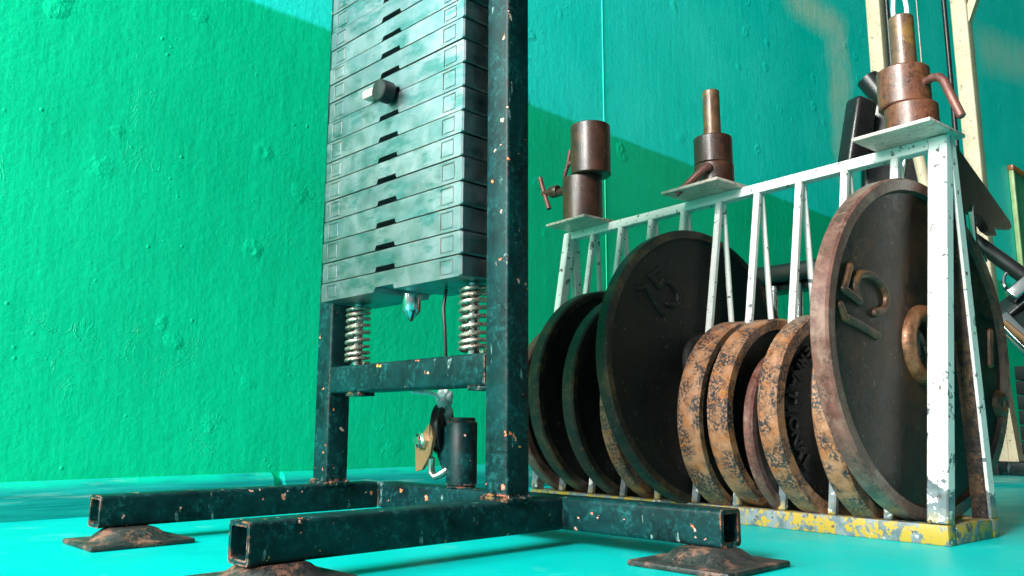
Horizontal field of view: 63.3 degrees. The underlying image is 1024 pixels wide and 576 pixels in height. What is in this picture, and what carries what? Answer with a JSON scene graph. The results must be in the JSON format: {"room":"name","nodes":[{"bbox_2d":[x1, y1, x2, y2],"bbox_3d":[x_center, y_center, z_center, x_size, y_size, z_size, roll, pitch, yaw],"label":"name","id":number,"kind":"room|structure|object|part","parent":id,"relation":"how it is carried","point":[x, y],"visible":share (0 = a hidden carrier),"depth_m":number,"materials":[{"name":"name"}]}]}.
{"room":"gym","nodes":[
{"label":"gym","id":0,"kind":"room"},
{"bbox_2d":[0,0,1023,484],"bbox_3d":[1.709,-1.540,4.329,12.480,4.800,0.131,9,-13,-43],"label":"wall","id":1,"kind":"structure","parent":0,"point":[163,162],"depth_m":1.82,"materials":[{"name":"paint"}]},
{"bbox_2d":[0,444,1021,522],"bbox_3d":[1.583,0.757,3.718,11.680,0.066,0.032,9,-13,-43],"label":"baseboard","id":2,"kind":"structure","parent":1,"relation":"attached to","point":[47,499],"depth_m":1.55,"materials":[{"name":"paint"}]},
{"bbox_2d":[601,0,606,289],"bbox_3d":[0.301,-0.707,2.744,0.004,2.494,0.004,9,-13,-43],"label":"trim","id":3,"kind":"structure","parent":1,"relation":"attached to","point":[601,0],"depth_m":2.72,"materials":[{"name":"paint"}]},
{"bbox_2d":[1007,164,1023,265],"bbox_3d":[3.853,-0.367,6.082,1.024,0.885,0.038,9,-13,-43],"label":"board","id":4,"kind":"object","parent":1,"relation":"attached to","point":[1016,176],"visible":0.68,"depth_m":5.79,"materials":[{"name":"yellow wood"}]},
{"bbox_3d":[3.853,-0.367,6.082,1.024,0.885,0.038,9,-13,-43],"label":"rail","id":5,"kind":"part","parent":4,"relation":"part of","materials":[{"name":"brown wood"}]},
{"bbox_3d":[3.849,-0.364,6.085,0.960,0.832,0.010,9,-13,-43],"label":"panel","id":6,"kind":"part","parent":4,"relation":"part of","materials":[{"name":"green"}]},
{"bbox_2d":[0,455,1023,575],"bbox_3d":[3.952,0.478,1.590,12.480,0.080,6.400,9,-13,-43],"label":"floor","id":7,"kind":"structure","parent":0,"point":[35,547],"depth_m":1.06,"materials":[{"name":"paint"}]},
{"bbox_2d":[62,0,789,575],"bbox_3d":[-0.148,-0.265,1.166,0.562,1.229,0.792,9,-13,-43],"label":"machine","id":8,"kind":"object","parent":7,"relation":"on","point":[411,514],"visible":1,"depth_m":1.15,"materials":[{"name":"teal metal"}]},
{"bbox_3d":[-0.261,0.080,1.407,0.018,0.104,0.018,9,-13,-43],"label":"guide rod","id":9,"kind":"part","parent":8,"relation":"part of","materials":[{"name":"silver metal"}]},
{"bbox_2d":[321,255,486,308],"bbox_3d":[-0.158,-0.005,1.311,0.110,0.030,0.359,9,-13,-44],"label":"weight plate","id":10,"kind":"object","parent":8,"relation":"on","point":[382,289],"visible":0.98,"depth_m":1.26,"materials":[{"name":"paint"}]},
{"bbox_2d":[323,230,486,283],"bbox_3d":[-0.157,-0.038,1.316,0.110,0.032,0.359,9,-13,-44],"label":"weight plate","id":11,"kind":"object","parent":10,"relation":"on","point":[460,242],"visible":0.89,"depth_m":1.24,"materials":[{"name":"paint"}]},
{"bbox_2d":[322,206,486,263],"bbox_3d":[-0.158,-0.072,1.323,0.110,0.034,0.359,9,-13,-44],"label":"weight plate","id":12,"kind":"object","parent":11,"relation":"on","point":[457,218],"visible":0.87,"depth_m":1.24,"materials":[{"name":"paint"}]},
{"bbox_2d":[324,181,486,242],"bbox_3d":[-0.158,-0.107,1.329,0.110,0.034,0.359,9,-13,-44],"label":"weight plate","id":13,"kind":"object","parent":12,"relation":"on","point":[460,193],"visible":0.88,"depth_m":1.25,"materials":[{"name":"paint"}]},
{"bbox_2d":[325,156,486,222],"bbox_3d":[-0.157,-0.143,1.334,0.110,0.034,0.359,9,-13,-44],"label":"weight plate","id":14,"kind":"object","parent":13,"relation":"on","point":[462,168],"visible":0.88,"depth_m":1.25,"materials":[{"name":"paint"}]},
{"bbox_2d":[325,133,487,202],"bbox_3d":[-0.158,-0.178,1.341,0.110,0.033,0.359,9,-13,-44],"label":"weight plate","id":15,"kind":"object","parent":14,"relation":"on","point":[461,144],"visible":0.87,"depth_m":1.26,"materials":[{"name":"paint"}]},
{"bbox_2d":[326,110,487,182],"bbox_3d":[-0.157,-0.212,1.346,0.110,0.032,0.359,9,-13,-44],"label":"weight plate","id":16,"kind":"object","parent":15,"relation":"on","point":[462,121],"visible":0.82,"depth_m":1.26,"materials":[{"name":"paint"}]},
{"bbox_2d":[327,87,487,163],"bbox_3d":[-0.157,-0.246,1.352,0.110,0.034,0.359,9,-13,-44],"label":"weight plate","id":17,"kind":"object","parent":16,"relation":"on","point":[462,98],"visible":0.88,"depth_m":1.27,"materials":[{"name":"paint"}]},
{"bbox_2d":[328,62,487,143],"bbox_3d":[-0.157,-0.282,1.359,0.110,0.035,0.359,9,-13,-44],"label":"weight plate","id":18,"kind":"object","parent":17,"relation":"on","point":[463,74],"visible":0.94,"depth_m":1.28,"materials":[{"name":"paint"}]},
{"bbox_2d":[363,79,395,103],"bbox_3d":[-0.214,-0.306,1.323,0.030,0.035,0.077,9,-13,-44],"label":"pin","id":19,"kind":"object","parent":18,"relation":"in","point":[383,91],"visible":1,"depth_m":1.30,"materials":[{"name":"black metal"}]},
{"bbox_2d":[329,39,487,122],"bbox_3d":[-0.156,-0.318,1.365,0.110,0.034,0.359,9,-13,-44],"label":"weight plate","id":20,"kind":"object","parent":18,"relation":"on","point":[465,51],"visible":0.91,"depth_m":1.27,"materials":[{"name":"paint"}]},
{"bbox_2d":[330,18,487,103],"bbox_3d":[-0.157,-0.353,1.370,0.110,0.031,0.359,9,-13,-44],"label":"weight plate","id":21,"kind":"object","parent":20,"relation":"on","point":[463,28],"visible":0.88,"depth_m":1.29,"materials":[{"name":"paint"}]},
{"bbox_2d":[330,0,488,85],"bbox_3d":[-0.157,-0.384,1.375,0.110,0.028,0.359,9,-13,-44],"label":"weight plate","id":22,"kind":"object","parent":21,"relation":"on","point":[467,9],"visible":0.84,"depth_m":1.30,"materials":[{"name":"paint"}]},
{"bbox_2d":[331,0,488,68],"bbox_3d":[-0.156,-0.415,1.380,0.110,0.032,0.359,9,-13,-44],"label":"weight plate","id":23,"kind":"object","parent":22,"relation":"on","point":[420,11],"visible":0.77,"depth_m":1.34,"materials":[{"name":"paint"}]},
{"bbox_2d":[331,0,421,51],"bbox_3d":[-0.157,-0.449,1.386,0.110,0.032,0.359,9,-13,-44],"label":"weight plate","id":24,"kind":"object","parent":23,"relation":"on","point":[390,9],"visible":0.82,"depth_m":1.39,"materials":[{"name":"paint"}]},
{"bbox_2d":[333,0,388,33],"bbox_3d":[-0.156,-0.483,1.393,0.110,0.034,0.359,9,-13,-44],"label":"weight plate","id":25,"kind":"object","parent":24,"relation":"on","point":[360,8],"visible":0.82,"depth_m":1.43,"materials":[{"name":"paint"}]},
{"bbox_2d":[333,0,358,15],"bbox_3d":[-0.156,-0.518,1.399,0.110,0.034,0.359,9,-13,-44],"label":"weight plate","id":26,"kind":"object","parent":25,"relation":"on","point":[339,5],"visible":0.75,"depth_m":1.47,"materials":[{"name":"paint"}]},
{"bbox_3d":[-0.158,0.032,1.306,0.030,0.043,0.030,9,-13,-43],"label":"selector stem","id":27,"kind":"part","parent":8,"relation":"part of","materials":[{"name":"silver metal"}]},
{"bbox_3d":[-0.141,0.258,1.350,0.006,0.078,0.046,9,-13,-43],"label":"bracket plate","id":28,"kind":"part","parent":8,"relation":"part of","materials":[{"name":"gold metal"}]},
{"bbox_3d":[-0.056,0.045,1.195,0.018,0.104,0.018,9,-13,-43],"label":"guide rod","id":29,"kind":"part","parent":8,"relation":"part of","materials":[{"name":"silver metal"}]},
{"bbox_2d":[531,13,999,546],"bbox_3d":[0.389,0.005,1.597,0.169,0.841,0.897,8,-12,-38],"label":"plate rack","id":30,"kind":"object","parent":7,"relation":"on","point":[951,323],"visible":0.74,"depth_m":1.31,"materials":[{"name":"metal"}]},
{"bbox_3d":[0.097,0.156,1.905,0.129,0.592,0.019,8,-12,-38],"label":"corner post","id":31,"kind":"part","parent":30,"relation":"part of","materials":[{"name":"metal"}]},
{"bbox_2d":[528,332,579,491],"bbox_3d":[0.150,0.264,1.860,0.382,0.382,0.034,8,-13,-40],"label":"disc","id":32,"kind":"object","parent":30,"relation":"on","point":[538,463],"visible":0.12,"depth_m":1.75,"materials":[{"name":"black metal"}]},
{"bbox_2d":[528,291,607,493],"bbox_3d":[0.207,0.226,1.798,0.438,0.439,0.036,8,-12,-40],"label":"disc","id":33,"kind":"object","parent":30,"relation":"on","point":[552,345],"visible":0.22,"depth_m":1.69,"materials":[{"name":"metal"}]},
{"bbox_2d":[538,173,602,219],"bbox_3d":[0.136,-0.212,2.002,0.094,0.152,0.191,8,-12,-38],"label":"barbell collar","id":34,"kind":"object","parent":30,"relation":"on","point":[581,193],"visible":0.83,"depth_m":1.93,"materials":[{"name":"metal"}]},
{"bbox_3d":[0.081,-0.234,2.055,0.012,0.090,0.044,8,-12,-38],"label":"handle","id":35,"kind":"part","parent":34,"relation":"part of","materials":[{"name":"brown metal"}]},
{"bbox_2d":[563,120,610,179],"bbox_3d":[0.175,-0.322,1.960,0.115,0.122,0.094,-1,-10,5],"label":"barbell collar","id":36,"kind":"object","parent":34,"relation":"on","point":[590,152],"visible":0.86,"depth_m":1.92,"materials":[{"name":"metal"}]},
{"bbox_3d":[0.135,-0.298,1.992,0.038,0.065,0.013,-8,-13,41],"label":"handle","id":37,"kind":"part","parent":36,"relation":"part of","materials":[{"name":"brown metal"}]},
{"bbox_3d":[0.158,0.165,1.954,0.050,0.589,0.016,8,-12,-38],"label":"corner post","id":38,"kind":"part","parent":30,"relation":"part of","materials":[{"name":"metal"}]},
{"bbox_3d":[0.166,-0.146,1.916,0.123,0.006,0.128,8,-12,-38],"label":"shelf plate","id":39,"kind":"part","parent":30,"relation":"part of","materials":[{"name":"paint"}]},
{"bbox_2d":[562,303,640,496],"bbox_3d":[0.262,0.225,1.727,0.422,0.422,0.032,8,-13,-41],"label":"disc","id":40,"kind":"object","parent":30,"relation":"on","point":[580,387],"visible":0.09,"depth_m":1.61,"materials":[{"name":"metal"}]},
{"bbox_2d":[600,395,668,499],"bbox_3d":[0.307,0.244,1.661,0.359,0.360,0.035,8,-13,-40],"label":"disc","id":41,"kind":"object","parent":30,"relation":"on","point":[632,479],"visible":0.06,"depth_m":1.55,"materials":[{"name":"black metal"}]},
{"bbox_2d":[596,230,778,503],"bbox_3d":[0.364,0.149,1.594,0.528,0.529,0.048,7,-12,-36],"label":"disc","id":42,"kind":"object","parent":30,"relation":"on","point":[652,315],"visible":0.52,"depth_m":1.51,"materials":[{"name":"metal"}]},
{"bbox_3d":[0.388,-0.191,1.646,0.123,0.006,0.138,8,-12,-38],"label":"shelf plate","id":43,"kind":"part","parent":30,"relation":"part of","materials":[{"name":"paint"}]},
{"bbox_2d":[674,160,734,196],"bbox_3d":[0.389,-0.213,1.654,0.119,0.070,0.082,8,-12,-38],"label":"barbell collar","id":44,"kind":"object","parent":30,"relation":"on","point":[705,170],"visible":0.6,"depth_m":1.63,"materials":[{"name":"brown metal"}]},
{"bbox_3d":[0.357,-0.212,1.638,0.077,0.063,0.029,-5,-11,27],"label":"handle","id":45,"kind":"part","parent":44,"relation":"part of","materials":[{"name":"brown metal"}]},
{"bbox_2d":[693,132,732,166],"bbox_3d":[0.406,-0.274,1.675,0.076,0.058,0.076,8,-12,-38],"label":"barbell collar","id":46,"kind":"object","parent":44,"relation":"on","point":[714,145],"visible":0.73,"depth_m":1.64,"materials":[{"name":"metal"}]},
{"bbox_2d":[677,321,751,506],"bbox_3d":[0.422,0.233,1.520,0.344,0.345,0.061,9,-13,-42],"label":"disc","id":47,"kind":"object","parent":30,"relation":"on","point":[702,468],"visible":0.23,"depth_m":1.42,"materials":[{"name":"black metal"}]},
{"bbox_3d":[0.329,0.399,1.488,0.024,0.028,0.888,8,-12,-38],"label":"rail","id":48,"kind":"part","parent":30,"relation":"part of","materials":[{"name":"metal"}]},
{"bbox_2d":[707,319,787,508],"bbox_3d":[0.469,0.223,1.472,0.336,0.336,0.054,8,-12,-38],"label":"disc","id":49,"kind":"object","parent":30,"relation":"on","point":[739,356],"visible":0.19,"depth_m":1.39,"materials":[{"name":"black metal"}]},
{"bbox_3d":[0.412,-0.177,1.653,0.013,0.018,0.888,8,-12,-38],"label":"rail","id":50,"kind":"part","parent":30,"relation":"part of","materials":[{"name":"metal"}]},
{"bbox_3d":[0.421,-0.176,1.659,0.013,0.018,0.888,8,-12,-38],"label":"rail","id":51,"kind":"part","parent":30,"relation":"part of","materials":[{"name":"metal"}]},
{"bbox_2d":[743,357,801,510],"bbox_3d":[0.485,0.248,1.431,0.286,0.286,0.026,8,-13,-40],"label":"disc","id":52,"kind":"object","parent":30,"relation":"on","point":[764,478],"visible":0.11,"depth_m":1.34,"materials":[{"name":"black metal"}]},
{"bbox_2d":[757,314,852,515],"bbox_3d":[0.533,0.211,1.382,0.340,0.340,0.041,7,-12,-34],"label":"disc","id":53,"kind":"object","parent":30,"relation":"on","point":[784,409],"visible":0.51,"depth_m":1.31,"materials":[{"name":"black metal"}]},
{"bbox_2d":[811,342,925,520],"bbox_3d":[0.582,0.190,1.316,0.359,0.359,0.037,8,-13,-41],"label":"disc","id":54,"kind":"object","parent":30,"relation":"on","point":[844,484],"visible":0.04,"depth_m":1.21,"materials":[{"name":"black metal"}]},
{"bbox_2d":[891,0,908,16],"bbox_3d":[0.653,-0.483,1.402,0.008,0.077,0.030,8,-12,-38],"label":"loop","id":55,"kind":"object","parent":30,"relation":"attached to","point":[893,2],"visible":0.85,"depth_m":1.40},
{"bbox_3d":[0.639,-0.242,1.341,0.123,0.006,0.126,8,-12,-38],"label":"shelf plate","id":56,"kind":"part","parent":30,"relation":"part of","materials":[{"name":"paint"}]},
{"bbox_2d":[810,178,1009,521],"bbox_3d":[0.631,0.090,1.280,0.525,0.525,0.037,7,-12,-35],"label":"disc","id":57,"kind":"object","parent":30,"relation":"on","point":[869,288],"visible":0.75,"depth_m":1.22,"materials":[{"name":"brown metal"}]},
{"bbox_2d":[884,98,939,128],"bbox_3d":[0.656,-0.270,1.362,0.082,0.055,0.082,8,-12,-38],"label":"barbell collar","id":58,"kind":"object","parent":30,"relation":"on","point":[906,111],"visible":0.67,"depth_m":1.33,"materials":[{"name":"brown metal"}]},
{"bbox_2d":[876,62,965,118],"bbox_3d":[0.669,-0.308,1.352,0.082,0.114,0.140,8,-12,-38],"label":"barbell collar","id":59,"kind":"object","parent":58,"relation":"on","point":[898,82],"visible":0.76,"depth_m":1.34,"materials":[{"name":"brown metal"}]},
{"bbox_3d":[0.680,-0.302,1.312,0.016,0.089,0.066,5,-11,-28],"label":"handle","id":60,"kind":"part","parent":59,"relation":"part of","materials":[{"name":"brown metal"}]},
{"bbox_3d":[0.641,0.046,1.243,0.129,0.592,0.029,8,-12,-38],"label":"corner post","id":61,"kind":"part","parent":30,"relation":"part of","materials":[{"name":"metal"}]},
{"bbox_3d":[0.442,0.414,1.578,0.024,0.028,0.888,8,-12,-38],"label":"rail","id":62,"kind":"part","parent":30,"relation":"part of","materials":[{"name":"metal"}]},
{"bbox_3d":[0.701,0.054,1.290,0.051,0.589,0.028,8,-12,-38],"label":"corner post","id":63,"kind":"part","parent":30,"relation":"part of","materials":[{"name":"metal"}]},
{"bbox_3d":[0.657,0.352,1.203,0.121,0.028,0.026,8,-12,-38],"label":"rail","id":64,"kind":"part","parent":30,"relation":"part of","materials":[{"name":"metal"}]},
{"bbox_2d":[757,259,815,316],"bbox_3d":[0.834,0.239,2.295,0.176,0.614,0.368,9,-13,-43],"label":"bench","id":65,"kind":"object","parent":7,"relation":"on","point":[780,273],"visible":0.08,"depth_m":2.31,"materials":[{"name":"black leather"}]},
{"bbox_3d":[0.731,0.271,2.320,0.051,0.558,0.024,-4,-11,25],"label":"leg","id":66,"kind":"part","parent":65,"relation":"part of","materials":[{"name":"silver metal"}]},
{"bbox_3d":[0.835,-0.040,2.342,0.176,0.048,0.368,9,-13,-43],"label":"seat","id":67,"kind":"part","parent":65,"relation":"part of","materials":[{"name":"black leather"}]},
{"bbox_3d":[0.829,-0.004,2.342,0.080,0.019,0.320,9,-13,-43],"label":"seat frame","id":68,"kind":"part","parent":65,"relation":"part of","materials":[{"name":"black metal"}]},
{"bbox_3d":[0.783,0.262,2.267,0.051,0.558,0.024,-4,-11,25],"label":"leg","id":69,"kind":"part","parent":65,"relation":"part of","materials":[{"name":"silver metal"}]},
{"bbox_2d":[838,71,927,186],"bbox_3d":[1.194,-0.082,2.545,0.271,1.332,0.287,-8,-12,39],"label":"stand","id":70,"kind":"object","parent":7,"relation":"on","point":[862,116],"visible":0.24,"depth_m":2.58,"materials":[{"name":"black metal"}]},
{"bbox_2d":[865,0,1023,475],"bbox_3d":[1.625,-0.351,2.915,0.099,1.983,0.768,9,-13,-43],"label":"cable machine","id":71,"kind":"object","parent":7,"relation":"on","point":[1011,460],"visible":0.1,"depth_m":2.95,"materials":[{"name":"beige metal"}]},
{"bbox_3d":[1.452,-0.313,3.092,0.017,1.872,0.017,-6,-11,31],"label":"guide rod","id":72,"kind":"part","parent":71,"relation":"part of","materials":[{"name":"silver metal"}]},
{"bbox_3d":[1.593,-0.337,2.947,0.017,1.872,0.017,5,-11,-28],"label":"guide rod","id":73,"kind":"part","parent":71,"relation":"part of","materials":[{"name":"black metal"}]},
{"bbox_2d":[956,146,1023,355],"bbox_3d":[1.244,0.088,2.128,0.662,0.858,0.255,5,-11,-26],"label":"machine","id":74,"kind":"object","parent":7,"relation":"on","point":[984,213],"visible":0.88,"depth_m":2.12,"materials":[{"name":"black metal"}]},
{"bbox_3d":[1.190,-0.137,2.124,0.050,0.151,0.018,5,-11,-28],"label":"rod","id":75,"kind":"part","parent":74,"relation":"part of","materials":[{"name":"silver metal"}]},
{"bbox_3d":[1.317,-0.056,2.186,0.047,0.237,0.247,5,-11,-29],"label":"arm","id":76,"kind":"part","parent":74,"relation":"part of","materials":[{"name":"black metal"}]},
{"bbox_2d":[993,475,1023,486],"bbox_3d":[1.855,0.597,2.594,1.056,0.010,0.576,0,-10,0],"label":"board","id":77,"kind":"object","parent":7,"relation":"on","point":[999,480],"visible":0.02,"depth_m":2.40,"materials":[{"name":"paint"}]}
]}

